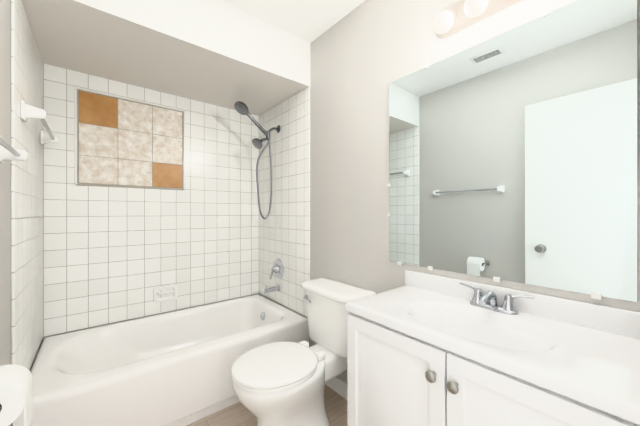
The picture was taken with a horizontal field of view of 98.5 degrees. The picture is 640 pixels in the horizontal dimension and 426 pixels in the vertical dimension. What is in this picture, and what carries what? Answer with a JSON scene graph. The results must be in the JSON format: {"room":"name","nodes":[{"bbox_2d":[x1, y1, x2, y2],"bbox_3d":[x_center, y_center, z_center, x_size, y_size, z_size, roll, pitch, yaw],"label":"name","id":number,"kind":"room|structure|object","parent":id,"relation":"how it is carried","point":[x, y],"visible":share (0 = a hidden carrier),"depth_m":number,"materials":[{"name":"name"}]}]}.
{"room":"bathroom","nodes":[
{"label":"bathroom","id":0,"kind":"room"},
{"bbox_2d":[0,0,40,425],"bbox_3d":[-0.989,-0.040,0.705,0.120,2.440,2.760,0,0,-39],"label":"wall","id":1,"kind":"structure","parent":0,"point":[5,185],"depth_m":1.03,"materials":[{"name":"grey paint"}]},
{"bbox_2d":[0,138,27,162],"bbox_3d":[-0.895,-0.205,0.743,0.071,0.060,0.628,0,0,-39],"label":"towel bar","id":2,"kind":"object","parent":1,"relation":"attached to","point":[8,152],"visible":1,"depth_m":0.95,"materials":[{"name":"white"}]},
{"bbox_2d":[0,365,32,425],"bbox_3d":[-0.804,0.477,0.676,0.127,0.156,0.174,0,0,-39],"label":"toilet paper","id":3,"kind":"object","parent":1,"relation":"attached to","point":[16,389],"visible":1,"depth_m":0.67,"materials":[{"name":"white paper"}]},
{"bbox_2d":[11,0,42,369],"bbox_3d":[-1.486,-0.080,1.415,0.010,1.718,0.810,0,0,-39],"label":"wall tile","id":4,"kind":"structure","parent":1,"relation":"attached to","point":[26,230],"depth_m":1.28,"materials":[{"name":"white tile"}]},
{"bbox_2d":[20,100,58,144],"bbox_3d":[-1.461,-0.450,1.455,0.078,0.080,0.620,0,0,-39],"label":"towel rail","id":5,"kind":"object","parent":4,"relation":"attached to","point":[28,112],"visible":1,"depth_m":1.24,"materials":[{"name":"white ceramic"}]},
{"bbox_2d":[41,184,258,341],"bbox_3d":[-1.204,-0.040,2.247,1.500,2.440,0.100,0,0,-39],"label":"wall","id":6,"kind":"structure","parent":0,"point":[140,317],"depth_m":2.05,"materials":[{"name":"grey paint"}]},
{"bbox_2d":[74,86,184,189],"bbox_3d":[-1.364,-0.511,2.040,0.678,0.656,0.015,0,0,-39],"label":"wall panel","id":7,"kind":"object","parent":6,"relation":"attached to","point":[122,142],"visible":1,"depth_m":2.01,"materials":[{"name":"beige tile"}]},
{"bbox_2d":[43,63,258,336],"bbox_3d":[-1.169,-0.081,2.204,1.480,1.719,0.009,0,0,-39],"label":"wall tile","id":8,"kind":"structure","parent":6,"relation":"attached to","point":[114,254],"depth_m":2.09,"materials":[{"name":"white tile"}]},
{"bbox_2d":[153,284,176,302],"bbox_3d":[-1.202,0.630,2.150,0.164,0.116,0.041,0,0,-39],"label":"soap dish","id":9,"kind":"object","parent":8,"relation":"attached to","point":[155,293],"visible":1,"depth_m":2.14,"materials":[{"name":"white ceramic"}]},
{"bbox_2d":[186,384,346,425],"bbox_3d":[-0.369,1.230,1.212,1.720,0.100,2.760,0,0,-39],"label":"floor","id":10,"kind":"structure","parent":0,"point":[239,413],"depth_m":1.61,"materials":[{"name":"brown wood"}]},
{"bbox_2d":[12,294,308,425],"bbox_3d":[-0.914,0.980,1.894,1.496,0.400,0.811,0,0,-39],"label":"tub","id":11,"kind":"object","parent":10,"relation":"on","point":[173,368],"visible":0.81,"depth_m":1.59,"materials":[{"name":"white ceramic"}]},
{"bbox_2d":[231,277,375,425],"bbox_3d":[-0.116,0.810,1.510,0.738,0.739,0.476,0,0,-39],"label":"toilet","id":12,"kind":"object","parent":10,"relation":"on","point":[280,383],"visible":1,"depth_m":1.42,"materials":[{"name":"white ceramic"}]},
{"bbox_2d":[345,270,639,425],"bbox_3d":[0.525,0.735,0.942,0.472,0.890,0.825,0,0,-39],"label":"bathroom vanity","id":13,"kind":"object","parent":10,"relation":"on","point":[424,349],"visible":1,"depth_m":0.85,"materials":[{"name":"painted wood"},{"name":"cultured marble"},{"name":"brushed nickel"}]},
{"bbox_2d":[222,0,364,42],"bbox_3d":[-0.369,-1.310,1.211,1.720,0.100,2.760,0,0,-39],"label":"ceiling","id":14,"kind":"structure","parent":0,"point":[309,21],"depth_m":1.73,"materials":[{"name":"white paint"}]},
{"bbox_2d":[21,0,309,115],"bbox_3d":[-0.913,-1.100,1.891,1.500,0.320,0.820,0,0,-39],"label":"soffit beam","id":15,"kind":"structure","parent":14,"relation":"attached to","point":[220,53],"depth_m":1.67,"materials":[{"name":"white paint"}]},
{"bbox_2d":[259,0,639,383],"bbox_3d":[0.257,-0.040,1.725,0.100,2.440,2.760,0,0,-39],"label":"wall","id":16,"kind":"structure","parent":0,"point":[364,54],"depth_m":1.62,"materials":[{"name":"grey paint"}]},
{"bbox_2d":[259,87,309,315],"bbox_3d":[-0.333,-0.081,2.359,0.010,1.718,0.810,0,0,-39],"label":"wall tile","id":17,"kind":"structure","parent":16,"relation":"attached to","point":[284,232],"depth_m":2.27,"materials":[{"name":"white tile"}]},
{"bbox_2d":[234,101,279,218],"bbox_3d":[-0.507,-0.407,2.257,0.389,0.920,0.118,0,0,-39],"label":"shower head","id":18,"kind":"object","parent":17,"relation":"attached to","point":[241,108],"depth_m":2.26,"materials":[{"name":"grey metal"}]},
{"bbox_2d":[263,259,283,293],"bbox_3d":[-0.412,0.537,2.340,0.135,0.284,0.170,0,0,-39],"label":"tub faucet","id":19,"kind":"object","parent":17,"relation":"attached to","point":[277,268],"visible":1,"depth_m":2.34,"materials":[{"name":"silver metal"}]},
{"bbox_2d":[325,377,346,399],"bbox_3d":[0.178,1.132,1.734,0.013,0.095,0.804,0,0,-39],"label":"baseboard","id":20,"kind":"structure","parent":16,"relation":"attached to","point":[337,385],"depth_m":1.79,"materials":[{"name":"white wood"}]},
{"bbox_2d":[433,0,521,38],"bbox_3d":[0.668,-0.842,1.039,0.132,0.142,0.540,0,0,-39],"label":"sconce","id":21,"kind":"object","parent":16,"relation":"attached to","point":[456,18],"visible":1,"depth_m":1.14,"materials":[{"name":"white glass"}]},
{"bbox_2d":[387,0,636,301],"bbox_3d":[0.651,-0.221,1.155,0.011,0.991,0.890,0,0,-39],"label":"vanity mirror","id":22,"kind":"object","parent":16,"relation":"attached to","point":[512,154],"visible":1,"depth_m":1.01,"materials":[{"name":"clear glass"}]}
]}

